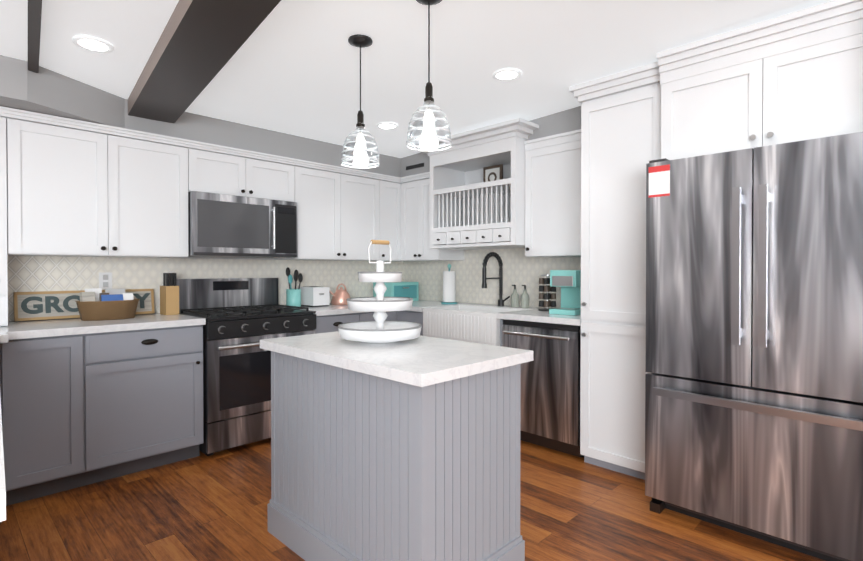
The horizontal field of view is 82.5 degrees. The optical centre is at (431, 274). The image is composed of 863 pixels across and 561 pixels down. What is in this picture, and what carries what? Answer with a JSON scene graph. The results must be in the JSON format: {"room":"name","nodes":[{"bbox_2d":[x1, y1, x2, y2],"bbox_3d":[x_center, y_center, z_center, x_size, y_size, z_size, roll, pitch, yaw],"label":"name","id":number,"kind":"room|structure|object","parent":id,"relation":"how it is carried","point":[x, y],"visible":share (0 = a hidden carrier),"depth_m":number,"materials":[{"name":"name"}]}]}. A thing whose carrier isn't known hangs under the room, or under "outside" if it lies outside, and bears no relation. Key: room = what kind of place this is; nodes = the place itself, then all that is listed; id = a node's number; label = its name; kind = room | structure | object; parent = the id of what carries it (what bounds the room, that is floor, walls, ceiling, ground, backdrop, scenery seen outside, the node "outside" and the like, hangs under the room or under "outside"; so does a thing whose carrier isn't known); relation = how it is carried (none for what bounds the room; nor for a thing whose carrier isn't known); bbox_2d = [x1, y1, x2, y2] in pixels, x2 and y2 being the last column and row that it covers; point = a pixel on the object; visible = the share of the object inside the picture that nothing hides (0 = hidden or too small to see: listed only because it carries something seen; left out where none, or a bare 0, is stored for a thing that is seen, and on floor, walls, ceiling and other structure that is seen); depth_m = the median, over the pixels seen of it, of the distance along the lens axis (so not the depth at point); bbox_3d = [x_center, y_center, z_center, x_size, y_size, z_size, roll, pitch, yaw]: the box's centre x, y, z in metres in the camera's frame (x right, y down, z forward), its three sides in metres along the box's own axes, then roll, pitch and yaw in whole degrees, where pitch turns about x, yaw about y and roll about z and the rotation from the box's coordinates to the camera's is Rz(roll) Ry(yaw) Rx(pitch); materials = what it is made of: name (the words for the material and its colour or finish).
{"room":"kitchen","nodes":[
{"label":"kitchen","id":0,"kind":"room"},
{"bbox_2d":[7,255,398,321],"bbox_3d":[-2.570,-0.105,3.028,0.100,2.620,6.300,1,1,45],"label":"wall","id":1,"kind":"structure","parent":0,"point":[260,259],"depth_m":3.87,"materials":[{"name":"paint"}]},
{"bbox_2d":[0,107,191,257],"bbox_3d":[-2.120,-0.507,3.157,0.347,0.781,0.942,1,1,45],"label":"upper cabinet","id":2,"kind":"object","parent":1,"relation":"attached to","point":[73,187],"depth_m":3.01,"materials":[{"name":"white wood"}]},
{"bbox_2d":[7,256,402,320],"bbox_3d":[-1.437,0.074,4.104,0.003,0.397,3.238,1,1,45],"label":"tile backsplash","id":3,"kind":"structure","parent":1,"relation":"attached to","point":[61,273],"depth_m":3.56,"materials":[{"name":"beige tile"}]},
{"bbox_2d":[99,272,111,289],"bbox_3d":[-2.201,0.044,3.323,0.006,0.115,0.075,1,1,45],"label":"electrical outlet plate","id":4,"kind":"object","parent":3,"relation":"attached to","point":[105,280],"visible":0.88,"depth_m":3.32,"materials":[{"name":"white plastic"}]},
{"bbox_2d":[192,142,295,201],"bbox_3d":[-1.504,-0.739,3.779,0.347,0.329,0.808,1,1,45],"label":"upper cabinet","id":5,"kind":"object","parent":1,"relation":"attached to","point":[224,170],"depth_m":3.63,"materials":[{"name":"white wood"}]},
{"bbox_2d":[188,191,297,257],"bbox_3d":[-1.471,-0.353,3.750,0.441,0.436,0.802,1,1,45],"label":"over-the-range microwave","id":6,"kind":"object","parent":5,"relation":"attached to","point":[221,225],"visible":0.98,"depth_m":3.58,"materials":[{"name":"grey metal"}]},
{"bbox_2d":[274,159,373,260],"bbox_3d":[-0.893,-0.520,4.402,0.347,0.782,0.928,1,1,45],"label":"upper cabinet","id":7,"kind":"object","parent":1,"relation":"attached to","point":[346,214],"depth_m":4.22,"materials":[{"name":"white wood"}]},
{"bbox_2d":[374,173,401,261],"bbox_3d":[-0.506,-0.523,4.752,0.406,0.782,0.341,1,1,45],"label":"upper cabinet","id":8,"kind":"object","parent":1,"relation":"attached to","point":[387,188],"depth_m":4.65,"materials":[{"name":"white wood"}]},
{"bbox_2d":[0,55,419,176],"bbox_3d":[-1.616,-1.038,3.487,0.596,0.238,4.348,1,1,45],"label":"wall","id":9,"kind":"structure","parent":0,"point":[42,91],"depth_m":3.20,"materials":[{"name":"grey paint"}]},
{"bbox_2d":[406,163,423,169],"bbox_3d":[-0.157,-1.019,4.646,0.250,0.035,0.002,1,1,45],"label":"wall air vent slot","id":10,"kind":"object","parent":9,"relation":"attached to","point":[414,166],"visible":1,"depth_m":4.65,"materials":[{"name":"black metal"}]},
{"bbox_2d":[0,438,825,560],"bbox_3d":[0.086,1.256,0.429,7.550,0.050,6.550,1,1,45],"label":"floor","id":11,"kind":"structure","parent":0,"point":[202,507],"depth_m":2.42,"materials":[{"name":"brown wood"}]},
{"bbox_2d":[0,114,23,325],"bbox_3d":[-2.589,-0.288,2.684,0.347,1.147,0.507,1,1,45],"label":"tall cabinet","id":12,"kind":"object","parent":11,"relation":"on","point":[11,125],"depth_m":2.71,"materials":[{"name":"white wood"}]},
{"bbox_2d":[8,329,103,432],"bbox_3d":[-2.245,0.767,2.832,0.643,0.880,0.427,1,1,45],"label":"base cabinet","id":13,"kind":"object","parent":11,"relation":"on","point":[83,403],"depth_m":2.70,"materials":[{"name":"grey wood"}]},
{"bbox_2d":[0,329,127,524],"bbox_3d":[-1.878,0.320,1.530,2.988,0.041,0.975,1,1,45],"label":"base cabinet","id":14,"kind":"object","parent":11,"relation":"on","point":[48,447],"depth_m":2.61,"materials":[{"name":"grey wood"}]},
{"bbox_2d":[104,321,205,473],"bbox_3d":[-1.933,0.763,3.149,0.643,0.880,0.708,1,1,45],"label":"base cabinet","id":15,"kind":"object","parent":11,"relation":"on","point":[153,374],"depth_m":3.00,"materials":[{"name":"grey wood"}]},
{"bbox_2d":[0,313,205,336],"bbox_3d":[-2.027,0.304,3.049,0.642,0.040,0.977,1,1,45],"label":"countertop","id":16,"kind":"structure","parent":15,"relation":"on","point":[69,325],"depth_m":2.87,"materials":[{"name":"white stone"}]},
{"bbox_2d":[13,289,154,321],"bbox_3d":[-2.245,0.192,3.230,0.052,0.177,0.760,1,1,45],"label":"sign","id":17,"kind":"object","parent":16,"relation":"on","point":[41,305],"visible":0.5,"depth_m":3.09,"materials":[{"name":"brown wood"}]},
{"bbox_2d":[75,288,139,320],"bbox_3d":[-2.054,0.185,3.126,0.206,0.194,0.343,1,1,45],"label":"wicker basket","id":18,"kind":"object","parent":16,"relation":"on","point":[95,304],"visible":1,"depth_m":3.07,"materials":[{"name":"brown wicker"}]},
{"bbox_2d":[160,273,178,314],"bbox_3d":[-1.841,0.134,3.456,0.130,0.290,0.085,1,1,45],"label":"knife block","id":19,"kind":"object","parent":16,"relation":"on","point":[169,296],"visible":1,"depth_m":3.42,"materials":[{"name":"brown wood"}]},
{"bbox_2d":[176,278,315,455],"bbox_3d":[-1.365,0.616,3.656,0.702,1.165,0.802,1,1,45],"label":"range","id":20,"kind":"object","parent":11,"relation":"on","point":[243,316],"visible":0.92,"depth_m":3.39,"materials":[{"name":"grey metal"}]},
{"bbox_2d":[313,312,355,333],"bbox_3d":[-0.939,0.753,4.156,0.644,0.880,0.495,1,1,45],"label":"base cabinet","id":21,"kind":"object","parent":11,"relation":"on","point":[330,318],"depth_m":3.88,"materials":[{"name":"grey wood"}]},
{"bbox_2d":[300,304,365,313],"bbox_3d":[-0.826,0.292,4.268,0.642,0.040,0.820,1,1,45],"label":"countertop","id":22,"kind":"structure","parent":21,"relation":"on","point":[331,308],"depth_m":3.98,"materials":[{"name":"white stone"}]},
{"bbox_2d":[286,267,302,306],"bbox_3d":[-1.149,0.106,4.114,0.120,0.334,0.143,1,1,45],"label":"utensil crock","id":23,"kind":"object","parent":22,"relation":"on","point":[293,297],"visible":0.85,"depth_m":4.07,"materials":[{"name":"teal ceramic"}]},
{"bbox_2d":[298,286,329,306],"bbox_3d":[-1.015,0.188,4.244,0.260,0.166,0.160,1,1,45],"label":"toaster","id":24,"kind":"object","parent":22,"relation":"on","point":[314,296],"visible":0.96,"depth_m":4.17,"materials":[{"name":"white"}]},
{"bbox_2d":[329,283,349,304],"bbox_3d":[-0.825,0.175,4.415,0.184,0.190,0.221,1,1,45],"label":"copper kettle","id":25,"kind":"object","parent":22,"relation":"on","point":[341,295],"visible":0.98,"depth_m":4.37,"materials":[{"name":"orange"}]},
{"bbox_2d":[356,311,399,321],"bbox_3d":[-0.663,0.751,4.411,0.679,0.880,0.488,1,1,45],"label":"base cabinet","id":26,"kind":"object","parent":11,"relation":"on","point":[392,315],"depth_m":4.18,"materials":[{"name":"grey wood"}]},
{"bbox_2d":[260,331,532,560],"bbox_3d":[-0.197,0.761,2.160,1.090,0.905,0.635,1,1,45],"label":"kitchen island","id":27,"kind":"object","parent":11,"relation":"on","point":[406,450],"visible":0.98,"depth_m":1.86,"materials":[{"name":"grey wood"}]},
{"bbox_2d":[338,240,421,342],"bbox_3d":[-0.238,0.074,2.280,0.385,0.464,0.385,1,1,45],"label":"tray stand","id":28,"kind":"object","parent":27,"relation":"on","point":[379,329],"visible":1,"depth_m":2.19,"materials":[{"name":"white ceramic"}]},
{"bbox_2d":[400,304,475,335],"bbox_3d":[0.039,0.750,4.455,0.421,0.880,0.670,1,1,45],"label":"base cabinet","id":29,"kind":"object","parent":11,"relation":"on","point":[414,314],"depth_m":4.22,"materials":[{"name":"grey wood"}]},
{"bbox_2d":[412,300,471,311],"bbox_3d":[-0.193,0.288,4.685,0.957,0.040,0.662,1,1,45],"label":"countertop","id":30,"kind":"structure","parent":29,"relation":"on","point":[421,304],"depth_m":4.43,"materials":[{"name":"white stone"}]},
{"bbox_2d":[373,281,418,300],"bbox_3d":[-0.350,0.170,4.929,0.295,0.189,0.360,1,1,45],"label":"bread box","id":31,"kind":"object","parent":30,"relation":"on","point":[404,289],"visible":0.67,"depth_m":4.82,"materials":[{"name":"teal metal"}]},
{"bbox_2d":[441,264,456,303],"bbox_3d":[0.164,0.086,4.519,0.150,0.366,0.150,1,1,45],"label":"paper towel holder","id":32,"kind":"object","parent":30,"relation":"on","point":[449,286],"visible":1,"depth_m":4.47,"materials":[{"name":"teal"}]},
{"bbox_2d":[423,305,526,345],"bbox_3d":[0.360,0.405,4.010,0.762,0.250,0.464,1,1,45],"label":"farmhouse sink","id":33,"kind":"object","parent":30,"relation":"in","point":[476,324],"visible":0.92,"depth_m":3.85,"materials":[{"name":"white ceramic"}]},
{"bbox_2d":[482,252,509,305],"bbox_3d":[0.545,0.040,4.146,0.121,0.464,0.277,1,1,45],"label":"faucet","id":34,"kind":"object","parent":29,"relation":"on","point":[500,277],"visible":1,"depth_m":4.21,"materials":[{"name":"black metal"}]},
{"bbox_2d":[511,285,518,306],"bbox_3d":[0.697,0.179,4.107,0.068,0.188,0.067,0,1,3],"label":"soap bottle","id":35,"kind":"object","parent":29,"relation":"on","point":[515,299],"depth_m":4.08,"materials":[{"name":"clear glass"}]},
{"bbox_2d":[521,285,528,307],"bbox_3d":[0.768,0.179,4.037,0.068,0.188,0.067,0,1,3],"label":"soap bottle","id":36,"kind":"object","parent":29,"relation":"on","point":[524,297],"depth_m":4.01,"materials":[{"name":"clear glass"}]},
{"bbox_2d":[549,270,580,315],"bbox_3d":[1.019,0.124,3.536,0.200,0.309,0.320,1,1,45],"label":"coffee maker","id":37,"kind":"object","parent":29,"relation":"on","point":[568,282],"visible":0.69,"depth_m":3.46,"materials":[{"name":"teal plastic"}]},
{"bbox_2d":[502,319,583,457],"bbox_3d":[0.925,0.763,3.555,0.595,0.872,0.673,1,1,45],"label":"dishwasher","id":38,"kind":"object","parent":11,"relation":"on","point":[550,395],"visible":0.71,"depth_m":3.29,"materials":[{"name":"grey metal"}]},
{"bbox_2d":[569,62,660,479],"bbox_3d":[1.312,0.013,3.158,0.555,2.380,0.719,1,1,45],"label":"pantry cabinet","id":39,"kind":"object","parent":11,"relation":"on","point":[620,130],"visible":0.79,"depth_m":2.94,"materials":[{"name":"white wood"}]},
{"bbox_2d":[645,132,862,560],"bbox_3d":[1.736,0.315,2.506,0.930,1.790,1.002,1,1,45],"label":"refrigerator","id":40,"kind":"object","parent":11,"relation":"on","point":[754,355],"visible":1,"depth_m":2.17,"materials":[{"name":"grey metal"}]},
{"bbox_2d":[0,0,832,157],"bbox_3d":[0.086,-1.267,0.404,7.550,0.392,6.550,1,1,45],"label":"ceiling","id":41,"kind":"structure","parent":0,"point":[291,67],"depth_m":2.57,"materials":[{"name":"white paint"}]},
{"bbox_2d":[28,0,41,72],"bbox_3d":[0.050,-1.195,-0.025,0.045,0.299,6.814,0,1,-39],"label":"ceiling beam","id":42,"kind":"structure","parent":41,"relation":"attached to","point":[34,17],"depth_m":2.22,"materials":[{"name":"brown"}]},
{"bbox_2d":[72,36,113,52],"bbox_3d":[-1.661,-1.128,2.416,0.170,0.008,0.170,1,1,45],"label":"recessed light","id":43,"kind":"object","parent":41,"relation":"in","point":[93,44],"visible":1,"depth_m":2.41,"materials":[{"name":"white plastic"}]},
{"bbox_2d":[128,0,280,122],"bbox_3d":[0.402,-1.169,0.500,0.270,0.364,7.051,0,1,-39],"label":"ceiling beam","id":44,"kind":"structure","parent":41,"relation":"attached to","point":[200,43],"depth_m":2.33,"materials":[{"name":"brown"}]},
{"bbox_2d":[341,34,379,167],"bbox_3d":[-0.353,-0.855,2.445,0.195,0.615,0.195,1,1,45],"label":"pendant light","id":45,"kind":"object","parent":41,"relation":"hanging from","point":[360,41],"visible":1,"depth_m":2.42,"materials":[{"name":"black"}]},
{"bbox_2d":[376,122,397,128],"bbox_3d":[-0.341,-1.141,3.782,0.170,0.008,0.170,1,1,45],"label":"recessed light","id":46,"kind":"object","parent":41,"relation":"in","point":[385,125],"visible":0.98,"depth_m":3.77,"materials":[{"name":"white plastic"}]},
{"bbox_2d":[406,0,451,150],"bbox_3d":[-0.011,-0.861,2.079,0.195,0.633,0.195,1,1,45],"label":"pendant light","id":47,"kind":"object","parent":41,"relation":"hanging from","point":[428,118],"visible":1,"depth_m":2.06,"materials":[{"name":"black"}]},
{"bbox_2d":[492,68,520,80],"bbox_3d":[0.444,-1.174,2.896,0.170,0.008,0.170,1,1,45],"label":"recessed light","id":48,"kind":"object","parent":41,"relation":"in","point":[508,74],"visible":1,"depth_m":2.89,"materials":[{"name":"white plastic"}]},
{"bbox_2d":[420,153,429,172],"bbox_3d":[0.007,-1.050,4.715,0.530,0.238,0.323,1,1,45],"label":"soffit","id":49,"kind":"structure","parent":0,"point":[424,158],"depth_m":4.55,"materials":[{"name":"grey paint"}]},
{"bbox_2d":[407,248,558,307],"bbox_3d":[2.351,-0.102,2.712,7.550,2.620,0.100,1,1,45],"label":"wall","id":50,"kind":"structure","parent":0,"point":[504,248],"depth_m":4.47,"materials":[{"name":"tile"}]},
{"bbox_2d":[402,172,463,261],"bbox_3d":[-0.015,-0.523,4.696,0.531,0.782,0.386,1,1,45],"label":"upper cabinet","id":51,"kind":"object","parent":50,"relation":"attached to","point":[415,188],"depth_m":4.59,"materials":[{"name":"white wood"}]},
{"bbox_2d":[412,118,538,249],"bbox_3d":[0.430,-0.677,4.120,1.130,0.901,0.577,1,1,45],"label":"cabinet","id":52,"kind":"object","parent":50,"relation":"attached to","point":[470,209],"visible":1,"depth_m":4.03,"materials":[{"name":"white wood"}]},
{"bbox_2d":[483,164,502,181],"bbox_3d":[0.530,-0.834,4.255,0.200,0.210,0.024,1,1,45],"label":"picture frame","id":53,"kind":"object","parent":52,"relation":"on","point":[493,173],"visible":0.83,"depth_m":4.24,"materials":[{"name":"brown"}]},
{"bbox_2d":[403,248,580,307],"bbox_3d":[0.558,0.021,4.409,2.370,0.497,0.002,1,1,45],"label":"tile backsplash","id":54,"kind":"structure","parent":50,"relation":"attached to","point":[519,270],"depth_m":4.44,"materials":[{"name":"beige tile"}]},
{"bbox_2d":[524,129,580,256],"bbox_3d":[1.048,-0.573,3.655,0.625,0.877,0.373,1,1,45],"label":"upper cabinet","id":55,"kind":"object","parent":50,"relation":"attached to","point":[552,195],"visible":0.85,"depth_m":3.60,"materials":[{"name":"white wood"}]},
{"bbox_2d":[657,0,862,159],"bbox_3d":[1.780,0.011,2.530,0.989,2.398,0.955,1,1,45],"label":"upper cabinet","id":56,"kind":"object","parent":50,"relation":"attached to","point":[792,77],"visible":0.85,"depth_m":2.33,"materials":[{"name":"white wood"}]},
{"bbox_2d":[538,275,555,310],"bbox_3d":[0.890,0.139,3.775,0.140,0.274,0.140,1,1,45],"label":"pod carousel","id":57,"kind":"object","parent":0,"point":[547,296],"visible":0.85,"depth_m":3.75,"materials":[{"name":"black"}]},
{"bbox_2d":[527,106,580,140],"bbox_3d":[1.048,-1.115,3.687,0.566,0.194,0.323,1,1,45],"label":"wall","id":58,"kind":"structure","parent":0,"point":[568,120],"depth_m":3.58,"materials":[{"name":"grey paint"}]}
]}

